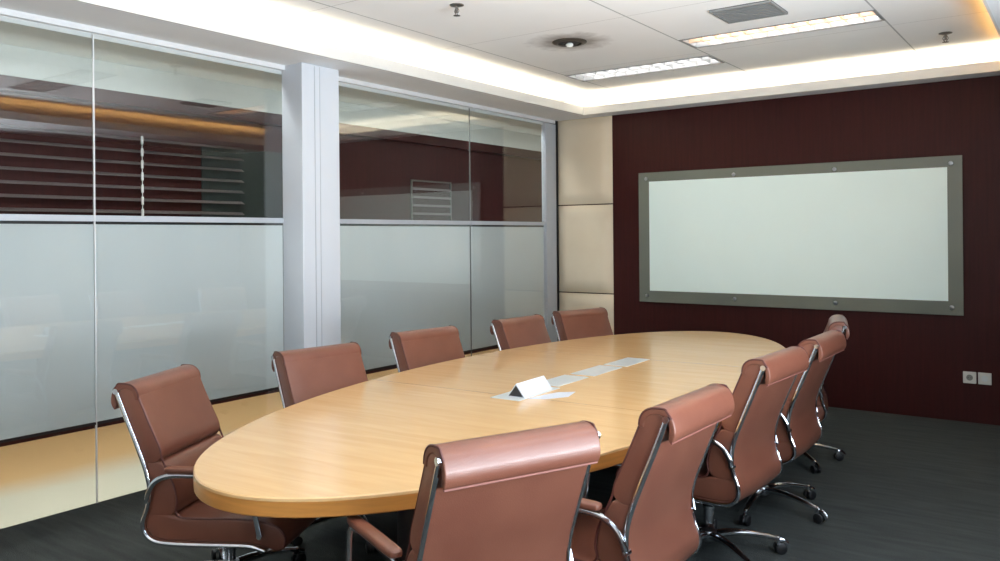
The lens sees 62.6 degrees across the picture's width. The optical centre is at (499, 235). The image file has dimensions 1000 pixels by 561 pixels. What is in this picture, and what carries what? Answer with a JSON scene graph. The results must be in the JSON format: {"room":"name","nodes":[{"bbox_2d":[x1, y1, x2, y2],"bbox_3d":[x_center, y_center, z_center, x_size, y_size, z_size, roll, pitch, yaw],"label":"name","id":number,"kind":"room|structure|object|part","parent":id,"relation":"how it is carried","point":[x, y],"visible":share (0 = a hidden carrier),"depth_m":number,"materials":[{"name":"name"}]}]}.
{"room":"conference room","nodes":[
{"label":"conference room","id":0,"kind":"room"},
{"bbox_2d":[0,21,540,151],"bbox_3d":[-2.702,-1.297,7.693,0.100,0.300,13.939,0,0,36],"label":"ceiling","id":1,"kind":"structure","parent":0,"point":[16,61],"depth_m":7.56,"materials":[{"name":"paint"}]},
{"bbox_2d":[0,91,541,446],"bbox_3d":[-1.958,0.057,7.104,1.977,3.020,14.039,0,0,36],"label":"wall","id":2,"kind":"structure","parent":0,"point":[375,175],"depth_m":7.45,"materials":[{"name":"red paint"}]},
{"bbox_2d":[0,125,282,222],"bbox_3d":[-3.256,-0.184,6.750,0.084,1.323,3.750,0,0,36],"label":"blind","id":3,"kind":"object","parent":2,"relation":"attached to","point":[235,182],"visible":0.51,"depth_m":7.59,"materials":[{"name":"brown wood"}]},
{"bbox_3d":[-2.462,-0.179,7.916,0.010,1.300,0.930,0,0,36],"label":"backing panel","id":4,"kind":"part","parent":3,"relation":"part of","materials":[{"name":"clear glass"}]},
{"bbox_2d":[0,74,541,159],"bbox_3d":[-2.640,-1.140,7.588,0.120,0.105,13.839,0,0,36],"label":"trim","id":5,"kind":"structure","parent":2,"relation":"attached to","point":[11,84],"depth_m":7.44,"materials":[{"name":"metal"}]},
{"bbox_2d":[314,66,321,346],"bbox_3d":[-1.399,0.172,6.009,0.218,2.780,0.054,0,0,36],"label":"trim","id":6,"kind":"structure","parent":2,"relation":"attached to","point":[314,66],"depth_m":5.93,"materials":[{"name":"grey metal"}]},
{"bbox_2d":[410,179,451,220],"bbox_3d":[-0.837,-0.333,10.153,0.027,0.680,0.760,0,0,36],"label":"louvres","id":7,"kind":"object","parent":2,"relation":"attached to","point":[411,180],"visible":0.61,"depth_m":10.11,"materials":[{"name":"grey metal"}]},
{"bbox_2d":[0,348,999,560],"bbox_3d":[0.358,1.597,5.507,7.580,0.100,13.939,0,0,36],"label":"floor","id":8,"kind":"structure","parent":0,"point":[905,487],"depth_m":4.77,"materials":[{"name":"grey carpet"}]},
{"bbox_2d":[111,364,316,560],"bbox_3d":[-1.220,1.088,3.615,0.796,0.944,0.730,0,0,9],"label":"office chair","id":9,"kind":"object","parent":8,"relation":"on","point":[170,418],"visible":0.83,"depth_m":3.45,"materials":[{"name":"leather"}]},
{"bbox_3d":[-1.471,0.796,3.692,0.195,0.320,0.502,0,0,9],"label":"backrest","id":10,"kind":"part","parent":9,"relation":"part of","materials":[{"name":"leather"}]},
{"bbox_2d":[147,433,221,514],"bbox_3d":[-1.377,1.062,3.678,0.139,0.240,0.500,0,0,9],"label":"lumbar cushion","id":11,"kind":"object","parent":9,"relation":"on","point":[175,496],"depth_m":3.46,"materials":[{"name":"leather"}]},
{"bbox_3d":[-1.291,0.972,3.406,0.670,0.662,0.019,0,0,9],"label":"rail","id":12,"kind":"part","parent":9,"relation":"part of","materials":[{"name":"silver metal"}]},
{"bbox_3d":[-1.241,1.001,3.657,0.649,0.606,0.502,0,0,9],"label":"panel","id":13,"kind":"part","parent":9,"relation":"part of","materials":[{"name":"leather"}]},
{"bbox_3d":[-1.225,1.109,3.388,0.517,0.262,0.039,0,0,9],"label":"armrest","id":14,"kind":"part","parent":9,"relation":"part of","materials":[{"name":"silver metal"}]},
{"bbox_3d":[-1.285,1.475,3.816,0.050,0.075,0.319,0,0,-28],"label":"leg","id":15,"kind":"part","parent":9,"relation":"part of","materials":[{"name":"silver metal"}]},
{"bbox_3d":[-1.140,1.222,3.642,0.622,0.146,0.500,0,0,9],"label":"seat","id":16,"kind":"part","parent":9,"relation":"part of","materials":[{"name":"leather"}]},
{"bbox_2d":[299,548,306,554],"bbox_3d":[-0.946,1.510,3.912,0.012,0.050,0.068,0,0,44],"label":"caster wheel","id":17,"kind":"object","parent":9,"relation":"attached to","point":[302,551],"depth_m":3.91,"materials":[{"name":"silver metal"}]},
{"bbox_2d":[282,62,340,350],"bbox_3d":[-1.381,0.167,6.040,0.218,2.790,0.354,0,0,36],"label":"column","id":18,"kind":"object","parent":8,"relation":"on","point":[299,136],"visible":0.56,"depth_m":5.93,"materials":[{"name":"paint"}]},
{"bbox_2d":[271,342,396,552],"bbox_3d":[-0.792,1.087,4.348,0.773,0.939,0.739,0,0,43],"label":"office chair","id":19,"kind":"object","parent":8,"relation":"on","point":[303,374],"visible":0.29,"depth_m":4.46,"materials":[{"name":"brown leather"}]},
{"bbox_3d":[-0.977,0.974,4.202,0.670,0.662,0.019,0,0,43],"label":"rail","id":20,"kind":"part","parent":19,"relation":"part of","materials":[{"name":"silver metal"}]},
{"bbox_3d":[-0.795,1.002,4.382,0.649,0.606,0.502,0,0,43],"label":"panel","id":21,"kind":"part","parent":19,"relation":"part of","materials":[{"name":"leather"}]},
{"bbox_3d":[-0.966,0.797,4.538,0.195,0.320,0.502,0,0,43],"label":"backrest","id":22,"kind":"part","parent":19,"relation":"part of","materials":[{"name":"leather"}]},
{"bbox_2d":[389,325,464,372],"bbox_3d":[-0.260,1.085,5.245,0.773,0.934,0.752,0,0,44],"label":"office chair","id":23,"kind":"object","parent":8,"relation":"on","point":[412,349],"visible":0.23,"depth_m":5.35,"materials":[{"name":"brown leather"}]},
{"bbox_3d":[-0.468,0.975,5.080,0.670,0.662,0.019,0,0,44],"label":"rail","id":24,"kind":"part","parent":23,"relation":"part of","materials":[{"name":"silver metal"}]},
{"bbox_2d":[346,420,600,560],"bbox_3d":[-0.140,1.052,2.581,0.748,0.999,0.796,0,0,-31],"label":"office chair","id":25,"kind":"object","parent":8,"relation":"on","point":[517,495],"visible":0.99,"depth_m":2.30,"materials":[{"name":"brown leather"}]},
{"bbox_3d":[-0.363,1.047,2.469,0.039,0.262,0.517,0,0,-31],"label":"armrest","id":26,"kind":"part","parent":25,"relation":"part of","materials":[{"name":"brown leather"}]},
{"bbox_3d":[0.009,0.728,2.360,0.502,0.320,0.195,0,0,-31],"label":"backrest","id":27,"kind":"part","parent":25,"relation":"part of","materials":[{"name":"leather"}]},
{"bbox_3d":[-0.322,0.909,2.415,0.019,0.662,0.670,0,0,-31],"label":"rail","id":28,"kind":"part","parent":25,"relation":"part of","materials":[{"name":"silver metal"}]},
{"bbox_2d":[407,549,566,560],"bbox_3d":[-0.037,0.995,2.439,0.500,0.240,0.139,0,0,-31],"label":"lumbar cushion","id":29,"kind":"object","parent":25,"relation":"on","point":[467,554],"depth_m":2.37,"materials":[{"name":"leather"}]},
{"bbox_3d":[-0.109,0.936,2.558,0.502,0.606,0.649,0,0,-31],"label":"panel","id":30,"kind":"part","parent":25,"relation":"part of","materials":[{"name":"leather"}]},
{"bbox_3d":[0.088,1.043,2.742,0.039,0.262,0.517,0,0,-31],"label":"armrest","id":31,"kind":"part","parent":25,"relation":"part of","materials":[{"name":"silver metal"}]},
{"bbox_3d":[0.115,0.905,2.680,0.019,0.662,0.670,0,0,-31],"label":"rail","id":32,"kind":"part","parent":25,"relation":"part of","materials":[{"name":"silver metal"}]},
{"bbox_2d":[193,331,784,560],"bbox_3d":[0.464,1.176,4.702,2.024,0.740,4.950,0,0,33],"label":"conference table","id":33,"kind":"object","parent":8,"relation":"on","point":[357,449],"visible":0.56,"depth_m":3.65,"materials":[{"name":"brown wood"}]},
{"bbox_2d":[490,387,558,400],"bbox_3d":[0.134,0.808,4.222,0.170,0.002,0.400,0,0,34],"label":"sheet","id":34,"kind":"object","parent":33,"relation":"on","point":[505,396],"visible":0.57,"depth_m":4.11,"materials":[{"name":"white paper"}]},
{"bbox_2d":[508,376,551,397],"bbox_3d":[0.155,0.773,4.218,0.100,0.066,0.282,0,0,33],"label":"tent card","id":35,"kind":"object","parent":34,"relation":"on","point":[531,387],"visible":1,"depth_m":4.17,"materials":[{"name":"paper"}]},
{"bbox_2d":[528,392,574,398],"bbox_3d":[0.278,0.807,4.131,0.306,0.001,0.118,0,0,-42],"label":"loose paper","id":36,"kind":"object","parent":33,"relation":"on","point":[557,394],"visible":1,"depth_m":4.14,"materials":[{"name":"white paper"}]},
{"bbox_2d":[547,375,587,386],"bbox_3d":[0.343,0.805,4.564,0.162,0.003,0.333,0,0,36],"label":"sheet","id":37,"kind":"object","parent":33,"relation":"on","point":[562,380],"visible":0.79,"depth_m":4.58,"materials":[{"name":"white paper"}]},
{"bbox_2d":[571,365,621,375],"bbox_3d":[0.577,0.803,4.889,0.162,0.003,0.363,0,0,36],"label":"sheet","id":38,"kind":"object","parent":33,"relation":"on","point":[600,369],"visible":1,"depth_m":4.88,"materials":[{"name":"white paper"}]},
{"bbox_2d":[604,357,649,366],"bbox_3d":[0.805,0.801,5.205,0.162,0.003,0.343,0,0,36],"label":"sheet","id":39,"kind":"object","parent":33,"relation":"on","point":[628,361],"visible":1,"depth_m":5.18,"materials":[{"name":"white paper"}]},
{"bbox_2d":[490,314,550,350],"bbox_3d":[0.385,1.081,6.000,0.795,0.931,0.746,0,0,40],"label":"office chair","id":40,"kind":"object","parent":8,"relation":"on","point":[515,332],"visible":0.24,"depth_m":6.11,"materials":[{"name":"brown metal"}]},
{"bbox_3d":[0.195,0.972,5.847,0.670,0.662,0.019,0,0,40],"label":"rail","id":41,"kind":"part","parent":40,"relation":"part of","materials":[{"name":"silver metal"}]},
{"bbox_2d":[551,307,612,340],"bbox_3d":[0.872,1.073,6.501,0.734,0.939,0.773,0,0,-36],"label":"office chair","id":42,"kind":"object","parent":8,"relation":"on","point":[592,322],"visible":0.2,"depth_m":6.64,"materials":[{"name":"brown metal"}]},
{"bbox_3d":[0.621,0.961,6.362,0.019,0.662,0.670,0,0,-36],"label":"rail","id":43,"kind":"part","parent":42,"relation":"part of","materials":[{"name":"silver metal"}]},
{"bbox_2d":[571,383,734,560],"bbox_3d":[0.372,1.047,2.985,0.817,0.999,0.749,0,0,37],"label":"office chair","id":44,"kind":"object","parent":8,"relation":"on","point":[651,517],"visible":0.83,"depth_m":2.76,"materials":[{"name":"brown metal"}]},
{"bbox_3d":[0.336,1.154,3.059,0.622,0.146,0.500,0,0,37],"label":"seat","id":45,"kind":"part","parent":44,"relation":"part of","materials":[{"name":"leather"}]},
{"bbox_3d":[0.212,1.042,2.821,0.517,0.262,0.039,0,0,37],"label":"armrest","id":46,"kind":"part","parent":44,"relation":"part of","materials":[{"name":"silver metal"}]},
{"bbox_3d":[0.528,1.039,3.244,0.517,0.262,0.039,0,0,37],"label":"armrest","id":47,"kind":"part","parent":44,"relation":"part of","materials":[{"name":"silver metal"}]},
{"bbox_3d":[0.597,0.723,2.861,0.195,0.320,0.502,0,0,37],"label":"backrest","id":48,"kind":"part","parent":44,"relation":"part of","materials":[{"name":"leather"}]},
{"bbox_2d":[597,493,691,560],"bbox_3d":[0.525,0.990,2.916,0.139,0.240,0.500,0,0,37],"label":"lumbar cushion","id":49,"kind":"object","parent":44,"relation":"on","point":[657,528],"depth_m":2.77,"materials":[{"name":"leather"}]},
{"bbox_3d":[0.270,0.904,2.788,0.670,0.662,0.019,0,0,37],"label":"rail","id":50,"kind":"part","parent":44,"relation":"part of","materials":[{"name":"silver metal"}]},
{"bbox_3d":[0.414,0.932,2.999,0.649,0.606,0.502,0,0,37],"label":"panel","id":51,"kind":"part","parent":44,"relation":"part of","materials":[{"name":"leather"}]},
{"bbox_3d":[0.576,0.901,3.197,0.670,0.662,0.019,0,0,37],"label":"rail","id":52,"kind":"part","parent":44,"relation":"part of","materials":[{"name":"silver metal"}]},
{"bbox_2d":[615,346,808,560],"bbox_3d":[1.004,1.039,3.967,0.798,1.005,0.751,0,0,39],"label":"office chair","id":53,"kind":"object","parent":8,"relation":"on","point":[742,457],"visible":0.73,"depth_m":3.71,"materials":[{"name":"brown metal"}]},
{"bbox_3d":[0.962,1.143,4.013,0.622,0.146,0.500,0,0,39],"label":"seat","id":54,"kind":"part","parent":53,"relation":"part of","materials":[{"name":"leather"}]},
{"bbox_3d":[0.830,1.031,3.780,0.517,0.262,0.039,0,0,39],"label":"armrest","id":55,"kind":"part","parent":53,"relation":"part of","materials":[{"name":"silver metal"}]},
{"bbox_3d":[1.072,1.455,3.799,0.050,0.075,0.319,0,0,-19],"label":"leg","id":56,"kind":"part","parent":53,"relation":"part of","materials":[{"name":"silver metal"}]},
{"bbox_3d":[0.886,0.892,3.744,0.670,0.662,0.019,0,0,39],"label":"rail","id":57,"kind":"part","parent":53,"relation":"part of","materials":[{"name":"silver metal"}]},
{"bbox_2d":[708,428,774,481],"bbox_3d":[1.146,0.979,3.864,0.139,0.240,0.500,0,0,39],"label":"lumbar cushion","id":58,"kind":"object","parent":53,"relation":"on","point":[751,451],"depth_m":3.70,"materials":[{"name":"leather"}]},
{"bbox_3d":[1.216,0.712,3.806,0.195,0.320,0.502,0,0,39],"label":"backrest","id":59,"kind":"part","parent":53,"relation":"part of","materials":[{"name":"leather"}]},
{"bbox_3d":[1.038,0.920,3.950,0.649,0.606,0.502,0,0,39],"label":"panel","id":60,"kind":"part","parent":53,"relation":"part of","materials":[{"name":"leather"}]},
{"bbox_3d":[1.198,1.454,3.980,0.319,0.075,0.050,0,0,-1],"label":"leg","id":61,"kind":"part","parent":53,"relation":"part of","materials":[{"name":"silver metal"}]},
{"bbox_2d":[780,538,789,547],"bbox_3d":[1.372,1.490,3.984,0.068,0.050,0.012,0,0,-1],"label":"hood","id":62,"kind":"object","parent":53,"relation":"attached to","point":[784,543],"depth_m":3.98,"materials":[{"name":"silver metal"}]},
{"bbox_3d":[1.206,0.890,4.142,0.670,0.662,0.019,0,0,39],"label":"rail","id":63,"kind":"part","parent":53,"relation":"part of","materials":[{"name":"silver metal"}]},
{"bbox_2d":[696,330,845,525],"bbox_3d":[1.476,1.038,4.625,0.773,0.999,0.731,0,0,36],"label":"office chair","id":64,"kind":"object","parent":8,"relation":"on","point":[799,427],"visible":0.58,"depth_m":4.40,"materials":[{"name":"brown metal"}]},
{"bbox_2d":[742,512,745,521],"bbox_3d":[1.293,1.490,4.351,0.012,0.050,0.068,0,0,32],"label":"hood","id":65,"kind":"object","parent":64,"relation":"attached to","point":[744,513],"depth_m":4.34,"materials":[{"name":"silver metal"}]},
{"bbox_3d":[1.433,1.145,4.694,0.622,0.146,0.500,0,0,36],"label":"seat","id":66,"kind":"part","parent":64,"relation":"part of","materials":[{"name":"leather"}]},
{"bbox_3d":[1.314,1.033,4.454,0.517,0.262,0.039,0,0,36],"label":"armrest","id":67,"kind":"part","parent":64,"relation":"part of","materials":[{"name":"silver metal"}]},
{"bbox_3d":[1.657,1.450,4.730,0.319,0.075,0.050,0,0,-22],"label":"leg","id":68,"kind":"part","parent":64,"relation":"part of","materials":[{"name":"silver metal"}]},
{"bbox_2d":[776,401,815,442],"bbox_3d":[1.625,0.981,4.554,0.139,0.240,0.500,0,0,36],"label":"lumbar cushion","id":69,"kind":"object","parent":64,"relation":"on","point":[800,416],"depth_m":4.40,"materials":[{"name":"leather"}]},
{"bbox_3d":[1.372,0.894,4.421,0.670,0.662,0.019,0,0,36],"label":"rail","id":70,"kind":"part","parent":64,"relation":"part of","materials":[{"name":"silver metal"}]},
{"bbox_3d":[1.697,0.714,4.500,0.195,0.320,0.502,0,0,36],"label":"backrest","id":71,"kind":"part","parent":64,"relation":"part of","materials":[{"name":"leather"}]},
{"bbox_3d":[1.512,0.922,4.635,0.649,0.606,0.502,0,0,36],"label":"panel","id":72,"kind":"part","parent":64,"relation":"part of","materials":[{"name":"leather"}]},
{"bbox_2d":[819,509,827,518],"bbox_3d":[1.717,1.487,4.383,0.012,0.050,0.068,0,0,-40],"label":"hood","id":73,"kind":"object","parent":64,"relation":"attached to","point":[822,515],"depth_m":4.37,"materials":[{"name":"silver metal"}]},
{"bbox_3d":[1.670,0.892,4.836,0.670,0.662,0.019,0,0,36],"label":"rail","id":74,"kind":"part","parent":64,"relation":"part of","materials":[{"name":"silver metal"}]},
{"bbox_2d":[802,314,849,473],"bbox_3d":[1.984,1.044,5.662,0.775,0.979,0.724,0,0,22],"label":"office chair","id":75,"kind":"object","parent":8,"relation":"on","point":[837,321],"visible":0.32,"depth_m":5.32,"materials":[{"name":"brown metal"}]},
{"bbox_3d":[2.000,1.448,5.453,0.050,0.075,0.319,0,0,-12],"label":"leg","id":76,"kind":"part","parent":75,"relation":"part of","materials":[{"name":"silver metal"}]},
{"bbox_3d":[1.903,1.161,5.658,0.622,0.146,0.500,0,0,22],"label":"seat","id":77,"kind":"part","parent":75,"relation":"part of","materials":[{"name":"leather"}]},
{"bbox_3d":[1.994,0.938,5.621,0.649,0.606,0.502,0,0,22],"label":"panel","id":78,"kind":"part","parent":75,"relation":"part of","materials":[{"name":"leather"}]},
{"bbox_3d":[2.147,1.446,5.617,0.319,0.075,0.050,0,0,6],"label":"leg","id":79,"kind":"part","parent":75,"relation":"part of","materials":[{"name":"silver metal"}]},
{"bbox_3d":[2.207,0.730,5.535,0.195,0.320,0.502,0,0,22],"label":"backrest","id":80,"kind":"part","parent":75,"relation":"part of","materials":[{"name":"leather"}]},
{"bbox_3d":[1.910,0.910,5.380,0.670,0.662,0.019,0,0,22],"label":"rail","id":81,"kind":"part","parent":75,"relation":"part of","materials":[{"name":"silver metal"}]},
{"bbox_2d":[838,449,845,455],"bbox_3d":[2.321,1.482,5.600,0.068,0.050,0.012,0,0,6],"label":"hood","id":82,"kind":"object","parent":75,"relation":"attached to","point":[840,452],"depth_m":5.59,"materials":[{"name":"silver metal"}]},
{"bbox_2d":[142,0,999,100],"bbox_3d":[0.216,-1.462,3.742,5.503,0.020,8.939,0,0,36],"label":"ceiling","id":83,"kind":"structure","parent":0,"point":[507,44],"depth_m":5.96,"materials":[{"name":"paint"}]},
{"bbox_2d":[450,3,463,16],"bbox_3d":[-0.271,-1.412,5.166,0.090,0.072,0.090,0,0,36],"label":"sprinkler","id":84,"kind":"object","parent":83,"relation":"attached to","point":[456,5],"visible":1,"depth_m":5.15,"materials":[{"name":"metal"}]},
{"bbox_2d":[552,38,586,46],"bbox_3d":[0.523,-1.435,6.183,0.260,0.040,0.260,0,0,36],"label":"recessed light","id":85,"kind":"object","parent":83,"relation":"in","point":[564,42],"visible":1,"depth_m":6.14,"materials":[{"name":"metal"}]},
{"bbox_2d":[565,55,724,81],"bbox_3d":[1.245,-1.504,7.229,1.374,0.097,0.344,0,0,36],"label":"recessed light","id":86,"kind":"object","parent":83,"relation":"in","point":[703,60],"visible":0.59,"depth_m":7.25,"materials":[{"name":"white plastic"}]},
{"bbox_2d":[709,0,787,23],"bbox_3d":[1.623,-1.456,5.366,0.400,0.016,0.360,0,0,36],"label":"ceiling vent","id":87,"kind":"object","parent":83,"relation":"in","point":[767,8],"visible":1,"depth_m":5.34,"materials":[{"name":"grey metal"}]},
{"bbox_2d":[678,10,884,47],"bbox_3d":[1.983,-1.510,5.883,1.364,0.097,0.324,0,0,36],"label":"recessed light","id":88,"kind":"object","parent":83,"relation":"in","point":[869,16],"visible":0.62,"depth_m":5.89,"materials":[{"name":"white plastic"}]},
{"bbox_2d":[939,31,951,42],"bbox_3d":[3.253,-1.442,6.004,0.090,0.072,0.090,0,0,36],"label":"sprinkler","id":89,"kind":"object","parent":83,"relation":"attached to","point":[945,34],"visible":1,"depth_m":6.00,"materials":[{"name":"metal"}]},
{"bbox_2d":[559,75,999,425],"bbox_3d":[2.908,0.130,7.382,5.613,2.790,0.100,0,0,36],"label":"wall","id":90,"kind":"structure","parent":0,"point":[909,364],"depth_m":7.12,"materials":[{"name":"red paint"}]},
{"bbox_2d":[558,116,612,204],"bbox_3d":[0.893,-0.789,8.755,0.666,0.913,0.057,0,0,36],"label":"wall panel","id":91,"kind":"object","parent":90,"relation":"attached to","point":[585,156],"visible":1,"depth_m":8.72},
{"bbox_2d":[558,204,613,292],"bbox_3d":[0.901,0.144,8.755,0.666,0.929,0.057,0,0,36],"label":"wall panel","id":92,"kind":"object","parent":90,"relation":"attached to","point":[585,231],"visible":1,"depth_m":8.71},
{"bbox_2d":[559,292,613,334],"bbox_3d":[0.909,1.079,8.755,0.666,0.917,0.057,0,0,36],"label":"wall panel","id":93,"kind":"object","parent":90,"relation":"attached to","point":[567,301],"visible":0.22,"depth_m":8.71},
{"bbox_2d":[639,155,963,315],"bbox_3d":[2.589,0.011,7.521,2.888,1.305,0.042,0,0,36],"label":"whiteboard","id":94,"kind":"object","parent":90,"relation":"attached to","point":[885,235],"visible":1,"depth_m":7.38,"materials":[{"name":"grey glass"}]},
{"bbox_2d":[963,371,975,383],"bbox_3d":[3.809,1.153,6.669,0.094,0.094,0.014,0,0,36],"label":"wall socket","id":95,"kind":"object","parent":90,"relation":"attached to","point":[968,377],"visible":1,"depth_m":6.67,"materials":[{"name":"plastic"}]},
{"bbox_2d":[978,372,991,384],"bbox_3d":[3.896,1.152,6.607,0.094,0.094,0.012,0,0,36],"label":"wall socket","id":96,"kind":"object","parent":90,"relation":"attached to","point":[983,378],"visible":1,"depth_m":6.60,"materials":[{"name":"plastic"}]},
{"bbox_2d":[560,49,999,120],"bbox_3d":[0.217,-1.397,3.742,5.703,0.310,9.139,0,0,36],"label":"wall","id":97,"kind":"structure","parent":0,"point":[988,55],"depth_m":7.45,"materials":[{"name":"white paint"}]},
{"bbox_2d":[0,0,999,120],"bbox_3d":[0.194,-1.252,3.759,5.563,0.020,8.939,0,0,36],"label":"trim","id":98,"kind":"structure","parent":97,"relation":"attached to","point":[67,10],"depth_m":5.64,"materials":[{"name":"paint"}]},
{"bbox_2d":[74,0,999,114],"bbox_3d":[0.016,-1.280,4.091,3.830,0.081,8.200,0,0,36],"label":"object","id":99,"kind":"structure","parent":97,"relation":"attached to","point":[138,7],"depth_m":6.53,"materials":[{"name":"white paint"}]},
{"bbox_3d":[-1.151,0.050,6.585,0.060,3.020,13.939,0,0,36],"label":"wall","id":100,"kind":"structure","parent":0,"visible":0},
{"bbox_2d":[0,34,97,502],"bbox_3d":[-2.835,0.199,4.193,0.018,2.750,1.569,0,0,36],"label":"frosted glass panel","id":101,"kind":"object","parent":100,"relation":"in","point":[47,352],"depth_m":4.61,"materials":[{"name":"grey glass"}]},
{"bbox_3d":[-2.832,-0.096,4.189,0.004,0.036,1.556,0,0,36],"label":"white rail","id":102,"kind":"part","parent":101,"relation":"part of","materials":[{"name":"grey metal"}]},
{"bbox_2d":[95,215,283,424],"bbox_3d":[-1.972,0.192,5.391,0.018,2.750,1.384,0,0,36],"label":"frosted glass panel","id":103,"kind":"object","parent":100,"relation":"in","point":[172,291],"depth_m":5.35,"materials":[{"name":"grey glass"}]},
{"bbox_3d":[-1.969,-0.103,5.386,0.004,0.036,1.384,0,0,36],"label":"white rail","id":104,"kind":"part","parent":103,"relation":"part of","materials":[{"name":"grey metal"}]},
{"bbox_2d":[0,7,554,124],"bbox_3d":[-2.021,-1.193,5.331,0.050,0.060,8.900,0,0,36],"label":"trim","id":105,"kind":"structure","parent":100,"relation":"attached to","point":[6,15],"depth_m":5.42,"materials":[{"name":"white metal"}]},
{"bbox_2d":[340,219,471,371],"bbox_3d":[-0.818,0.182,6.994,0.018,2.750,1.842,0,0,36],"label":"frosted glass panel","id":106,"kind":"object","parent":100,"relation":"in","point":[396,275],"depth_m":6.95,"materials":[{"name":"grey glass"}]},
{"bbox_3d":[-0.814,-0.113,6.990,0.004,0.036,1.842,0,0,36],"label":"white rail","id":107,"kind":"part","parent":106,"relation":"part of","materials":[{"name":"grey metal"}]},
{"bbox_2d":[469,108,544,355],"bbox_3d":[0.097,0.174,8.264,0.018,2.750,1.288,0,0,36],"label":"window","id":108,"kind":"structure","parent":100,"relation":"in","point":[507,258],"depth_m":8.17,"materials":[{"name":"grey glass"}]},
{"bbox_3d":[0.102,-0.121,8.262,0.004,0.036,1.282,0,0,36],"label":"white rail","id":109,"kind":"part","parent":108,"relation":"part of","materials":[{"name":"grey metal"}]},
{"bbox_2d":[541,123,556,341],"bbox_3d":[0.535,0.171,8.872,0.060,2.750,0.200,0,0,36],"label":"trim","id":110,"kind":"structure","parent":100,"relation":"attached to","point":[548,131],"depth_m":8.82,"materials":[{"name":"grey metal"}]},
{"bbox_2d":[555,121,559,340],"bbox_3d":[0.608,0.150,8.973,0.060,2.790,0.047,0,0,36],"label":"trim","id":111,"kind":"structure","parent":100,"relation":"attached to","point":[556,122],"depth_m":8.95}
]}

